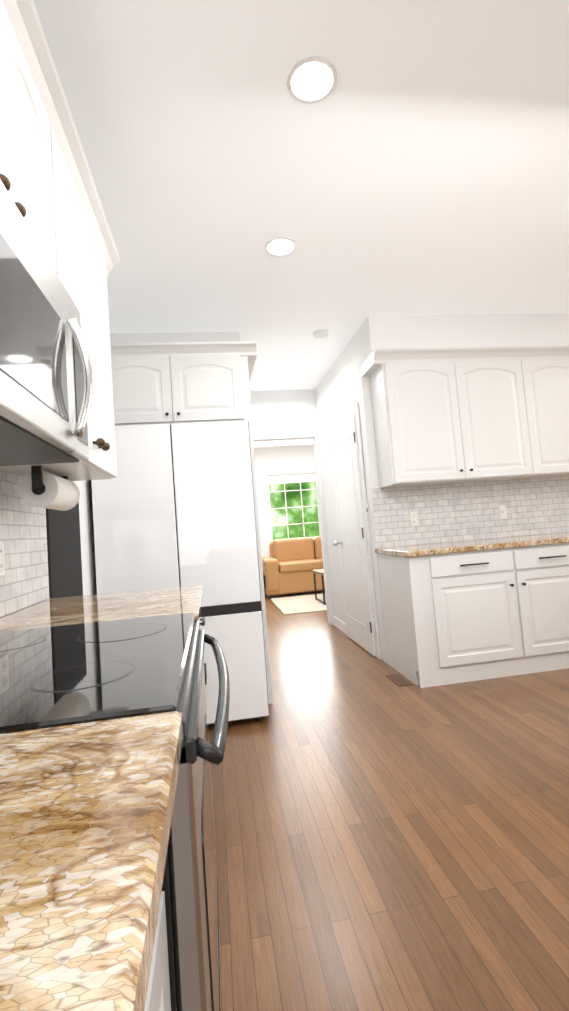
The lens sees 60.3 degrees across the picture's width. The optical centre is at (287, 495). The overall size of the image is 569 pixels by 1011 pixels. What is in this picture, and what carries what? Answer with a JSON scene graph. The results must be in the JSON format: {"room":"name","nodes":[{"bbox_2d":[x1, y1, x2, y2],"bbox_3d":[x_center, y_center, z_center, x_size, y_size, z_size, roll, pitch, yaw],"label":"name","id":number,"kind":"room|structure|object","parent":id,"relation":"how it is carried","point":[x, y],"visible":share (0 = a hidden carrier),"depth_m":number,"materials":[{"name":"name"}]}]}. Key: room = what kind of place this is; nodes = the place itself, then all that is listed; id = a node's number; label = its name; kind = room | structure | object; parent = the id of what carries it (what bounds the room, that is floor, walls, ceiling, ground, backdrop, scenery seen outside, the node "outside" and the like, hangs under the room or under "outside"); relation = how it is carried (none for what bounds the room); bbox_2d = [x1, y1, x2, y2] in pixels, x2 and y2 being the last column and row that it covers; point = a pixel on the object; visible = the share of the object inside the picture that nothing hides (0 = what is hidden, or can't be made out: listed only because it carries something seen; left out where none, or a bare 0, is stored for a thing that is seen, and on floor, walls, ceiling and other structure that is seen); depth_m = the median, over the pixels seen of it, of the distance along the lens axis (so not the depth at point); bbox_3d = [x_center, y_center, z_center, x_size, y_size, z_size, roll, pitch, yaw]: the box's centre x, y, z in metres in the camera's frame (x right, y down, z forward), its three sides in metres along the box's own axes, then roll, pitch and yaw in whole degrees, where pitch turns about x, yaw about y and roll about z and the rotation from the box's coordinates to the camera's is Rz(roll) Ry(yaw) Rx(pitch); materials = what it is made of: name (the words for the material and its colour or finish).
{"room":"kitchen","nodes":[
{"label":"kitchen","id":0,"kind":"room"},
{"bbox_2d":[0,480,96,617],"bbox_3d":[-0.922,-0.338,0.522,0.200,3.160,6.470,-4,-4,-9],"label":"wall","id":1,"kind":"structure","parent":0,"point":[87,542],"depth_m":2.80,"materials":[{"name":"white paint"}]},
{"bbox_2d":[0,470,48,616],"bbox_3d":[-0.664,0.004,-0.288,0.008,0.489,4.830,-4,-4,-9],"label":"backsplash","id":2,"kind":"structure","parent":1,"relation":"attached to","point":[24,581],"depth_m":1.80,"materials":[{"name":"tile"}]},
{"bbox_2d":[0,541,4,575],"bbox_3d":[-0.944,0.209,1.607,0.010,0.115,0.070,-4,-4,-9],"label":"outlet","id":3,"kind":"object","parent":2,"relation":"attached to","point":[2,567],"visible":1,"depth_m":1.62,"materials":[{"name":"white plastic"}]},
{"bbox_2d":[0,0,63,284],"bbox_3d":[-0.769,-0.831,1.001,0.313,0.580,0.798,-4,-4,-9],"label":"upper cabinet","id":4,"kind":"object","parent":1,"relation":"attached to","point":[46,178],"depth_m":1.23,"materials":[{"name":"white wood"}]},
{"bbox_2d":[0,179,92,465],"bbox_3d":[-0.666,-0.327,0.980,0.424,0.430,0.762,-4,-4,-9],"label":"over-the-range microwave","id":5,"kind":"object","parent":4,"relation":"attached to","point":[46,384],"visible":1,"depth_m":1.01,"materials":[{"name":"silver metal"}]},
{"bbox_2d":[0,124,116,480],"bbox_3d":[-0.875,-0.575,1.765,0.313,0.970,0.771,-4,-4,-9],"label":"upper cabinet","id":6,"kind":"object","parent":1,"relation":"attached to","point":[87,268],"depth_m":1.80,"materials":[{"name":"white wood"}]},
{"bbox_2d":[19,466,79,510],"bbox_3d":[-0.860,-0.017,1.790,0.124,0.136,0.320,-4,-4,-9],"label":"paper towel holder","id":7,"kind":"object","parent":6,"relation":"attached to","point":[38,487],"visible":1,"depth_m":1.66,"materials":[{"name":"white paper"}]},
{"bbox_2d":[46,501,82,598],"bbox_3d":[-1.058,0.406,2.352,0.011,0.845,0.505,-4,-4,-9],"label":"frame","id":8,"kind":"object","parent":1,"relation":"attached to","point":[64,554],"visible":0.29,"depth_m":2.31,"materials":[{"name":"black"}]},
{"bbox_2d":[254,445,320,556],"bbox_3d":[-0.982,0.479,9.496,6.000,2.750,0.100,-4,-4,-9],"label":"wall","id":9,"kind":"structure","parent":0,"point":[290,458],"depth_m":9.64,"materials":[{"name":"white paint"}]},
{"bbox_2d":[250,389,333,624],"bbox_3d":[1.058,0.078,5.864,3.070,2.750,0.120,-4,-4,-9],"label":"wall","id":10,"kind":"structure","parent":0,"point":[277,415],"depth_m":5.71,"materials":[{"name":"white paint"}]},
{"bbox_2d":[33,0,568,447],"bbox_3d":[0.741,-1.417,4.279,4.800,0.060,13.200,-4,-4,-9],"label":"ceiling","id":11,"kind":"structure","parent":0,"point":[416,161],"depth_m":2.18,"materials":[{"name":"white paint"}]},
{"bbox_2d":[265,237,296,255],"bbox_3d":[-0.039,-1.423,2.809,0.186,0.007,0.186,-4,-4,-9],"label":"recessed light","id":12,"kind":"object","parent":11,"relation":"in","point":[280,246],"visible":1,"depth_m":2.80,"materials":[{"name":"white plastic"}]},
{"bbox_2d":[287,56,337,103],"bbox_3d":[0.089,-1.502,1.780,0.186,0.007,0.186,-4,-4,-9],"label":"recessed light","id":13,"kind":"object","parent":11,"relation":"in","point":[312,79],"visible":1,"depth_m":1.77,"materials":[{"name":"white"}]},
{"bbox_2d":[313,329,328,338],"bbox_3d":[0.277,-1.349,4.101,0.130,0.030,0.130,-4,-4,-9],"label":"smoke detector","id":14,"kind":"object","parent":11,"relation":"attached to","point":[320,333],"visible":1,"depth_m":4.07,"materials":[{"name":"white plastic"}]},
{"bbox_2d":[315,338,357,622],"bbox_3d":[0.614,0.050,4.950,0.130,2.750,1.550,-4,-4,-9],"label":"wall","id":15,"kind":"structure","parent":0,"point":[336,393],"depth_m":5.28,"materials":[{"name":"white paint"}]},
{"bbox_2d":[330,412,375,655],"bbox_3d":[0.561,0.354,4.614,0.110,2.092,0.868,-4,-4,-9],"label":"hall door","id":16,"kind":"structure","parent":15,"relation":"in","point":[351,542],"depth_m":4.52,"materials":[{"name":"white wood"}]},
{"bbox_2d":[329,402,380,658],"bbox_3d":[0.606,0.318,4.628,0.015,2.175,1.010,-4,-4,-9],"label":"door frame","id":17,"kind":"structure","parent":15,"relation":"attached to","point":[348,412],"depth_m":4.16,"materials":[{"name":"white wood"}]},
{"bbox_2d":[332,616,380,656],"bbox_3d":[0.644,1.372,4.839,0.013,0.100,1.570,-4,-4,-9],"label":"baseboard","id":18,"kind":"structure","parent":15,"relation":"attached to","point":[339,624],"depth_m":5.27,"materials":[{"name":"white wood"}]},
{"bbox_2d":[110,331,562,662],"bbox_3d":[0.807,-0.021,4.123,4.700,2.750,0.150,-4,-4,-9],"label":"wall","id":19,"kind":"structure","parent":0,"point":[367,431],"depth_m":4.05,"materials":[{"name":"white paint"}]},
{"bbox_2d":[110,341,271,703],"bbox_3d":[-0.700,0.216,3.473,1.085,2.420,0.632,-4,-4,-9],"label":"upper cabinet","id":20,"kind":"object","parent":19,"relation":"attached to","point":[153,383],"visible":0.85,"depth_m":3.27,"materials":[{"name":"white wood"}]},
{"bbox_2d":[368,353,535,487],"bbox_3d":[1.321,-0.591,4.003,1.170,0.970,0.328,-4,-4,-9],"label":"upper cabinet","id":21,"kind":"object","parent":19,"relation":"attached to","point":[457,415],"depth_m":3.85,"materials":[{"name":"white wood"}]},
{"bbox_2d":[371,476,568,547],"bbox_3d":[1.915,0.111,4.202,2.448,0.489,0.008,-4,-4,-9],"label":"backsplash","id":22,"kind":"structure","parent":19,"relation":"attached to","point":[454,512],"depth_m":4.14,"materials":[{"name":"tile"}]},
{"bbox_2d":[409,512,417,525],"bbox_3d":[1.046,0.197,4.052,0.070,0.115,0.010,-4,-4,-9],"label":"electrical outlet","id":23,"kind":"object","parent":22,"relation":"attached to","point":[413,518],"visible":1,"depth_m":4.05,"materials":[{"name":"white plastic"}]},
{"bbox_2d":[498,505,506,518],"bbox_3d":[1.835,0.145,4.174,0.070,0.115,0.016,-4,-4,-9],"label":"light switch","id":24,"kind":"object","parent":22,"relation":"attached to","point":[502,511],"visible":1,"depth_m":4.18,"materials":[{"name":"white plastic"}]},
{"bbox_2d":[524,353,568,478],"bbox_3d":[2.474,-0.667,4.187,1.170,0.970,0.328,-4,-4,-9],"label":"upper cabinet","id":25,"kind":"object","parent":19,"relation":"attached to","point":[546,374],"depth_m":3.97,"materials":[{"name":"white wood"}]},
{"bbox_2d":[208,590,568,1010],"bbox_3d":[3.714,1.197,4.531,10.400,0.060,13.200,-4,-4,-9],"label":"floor","id":26,"kind":"structure","parent":0,"point":[383,842],"depth_m":1.76,"materials":[{"name":"brown wood"}]},
{"bbox_2d":[0,612,229,1010],"bbox_3d":[-0.451,0.641,0.932,0.708,1.195,0.758,-4,-4,-9],"label":"range","id":27,"kind":"object","parent":26,"relation":"on","point":[57,676],"visible":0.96,"depth_m":0.74,"materials":[{"name":"black"}]},
{"bbox_2d":[145,891,170,1010],"bbox_3d":[-0.377,0.742,0.161,0.618,0.880,0.762,-4,-4,-9],"label":"base cabinet","id":28,"kind":"object","parent":26,"relation":"on","point":[158,998],"visible":0.19,"depth_m":0.44,"materials":[{"name":"white wood"}]},
{"bbox_2d":[0,711,182,1010],"bbox_3d":[-0.203,0.185,-1.031,0.643,0.039,3.254,-4,-4,-9],"label":"countertop","id":29,"kind":"structure","parent":28,"relation":"on","point":[86,810],"depth_m":0.34,"materials":[{"name":"stone"}]},
{"bbox_2d":[91,421,268,724],"bbox_3d":[-0.691,0.504,3.244,0.933,1.815,0.745,-4,-4,-9],"label":"refrigerator","id":30,"kind":"object","parent":26,"relation":"on","point":[173,505],"visible":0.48,"depth_m":2.90,"materials":[{"name":"white metal"}]},
{"bbox_2d":[200,617,206,684],"bbox_3d":[-0.594,0.862,1.683,0.654,0.879,0.794,-4,-4,-9],"label":"base cabinet","id":31,"kind":"object","parent":26,"relation":"on","point":[202,623],"visible":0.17,"depth_m":1.78,"materials":[{"name":"white wood"}]},
{"bbox_2d":[0,585,203,631],"bbox_3d":[-0.627,0.403,1.716,0.643,0.039,0.802,-4,-4,-9],"label":"countertop","id":32,"kind":"structure","parent":31,"relation":"on","point":[51,612],"depth_m":1.62,"materials":[{"name":"stone"}]},
{"bbox_2d":[262,536,324,598],"bbox_3d":[0.525,1.216,8.716,1.970,0.950,0.980,-4,-4,-9],"label":"leather sofa","id":33,"kind":"object","parent":26,"relation":"on","point":[289,565],"visible":0.54,"depth_m":8.21,"materials":[{"name":"brown leather"}]},
{"bbox_2d":[271,593,326,614],"bbox_3d":[0.834,1.575,7.406,2.020,0.011,1.600,-4,-4,-9],"label":"living room rug","id":34,"kind":"object","parent":26,"relation":"on","point":[297,604],"visible":0.36,"depth_m":7.20,"materials":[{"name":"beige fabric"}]},
{"bbox_2d":[313,569,325,604],"bbox_3d":[0.891,1.329,7.332,0.900,0.458,0.600,-4,-4,-9],"label":"coffee table","id":35,"kind":"object","parent":34,"relation":"on","point":[319,571],"visible":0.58,"depth_m":7.21,"materials":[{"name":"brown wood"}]},
{"bbox_2d":[386,673,412,686],"bbox_3d":[0.792,1.316,3.492,0.100,0.006,0.260,-4,-4,-9],"label":"floor vent","id":36,"kind":"object","parent":26,"relation":"in","point":[398,679],"visible":1,"depth_m":3.48,"materials":[{"name":"brown wood"}]},
{"bbox_2d":[378,548,529,687],"bbox_3d":[1.192,0.861,3.691,0.766,0.880,0.660,-4,-4,-9],"label":"base cabinet","id":37,"kind":"object","parent":26,"relation":"on","point":[454,618],"depth_m":3.38,"materials":[{"name":"white wood"}]},
{"bbox_2d":[514,543,568,672],"bbox_3d":[1.847,0.818,3.795,0.562,0.880,0.660,-4,-4,-9],"label":"base cabinet","id":38,"kind":"object","parent":26,"relation":"on","point":[543,570],"depth_m":3.46,"materials":[{"name":"white wood"}]},
{"bbox_2d":[375,532,568,556],"bbox_3d":[1.974,0.348,3.844,2.465,0.039,0.674,-4,-4,-9],"label":"countertop","id":39,"kind":"structure","parent":38,"relation":"on","point":[476,545],"depth_m":3.50,"materials":[{"name":"stone"}]},
{"bbox_2d":[357,313,568,365],"bbox_3d":[1.832,-1.325,4.159,2.460,0.305,0.295,-4,-4,-9],"label":"soffit","id":40,"kind":"structure","parent":0,"point":[374,332],"depth_m":3.95,"materials":[{"name":"white paint"}]},
{"bbox_3d":[0.213,1.335,9.612,0.960,0.880,0.100,-4,-4,-9],"label":"wall","id":41,"kind":"structure","parent":0,"visible":0},
{"bbox_2d":[264,469,318,545],"bbox_3d":[0.136,0.238,9.644,1.140,1.460,0.095,-4,-4,-9],"label":"window","id":42,"kind":"structure","parent":41,"relation":"in","point":[290,476],"depth_m":9.66,"materials":[{"name":"white wood"}]},
{"label":"outside","id":43,"kind":"structure","parent":0,"visible":0},
{"bbox_2d":[269,482,319,540],"bbox_3d":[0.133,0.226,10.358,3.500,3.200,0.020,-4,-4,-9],"label":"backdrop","id":44,"kind":"structure","parent":43,"point":[293,499],"depth_m":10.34,"materials":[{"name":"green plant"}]}
]}

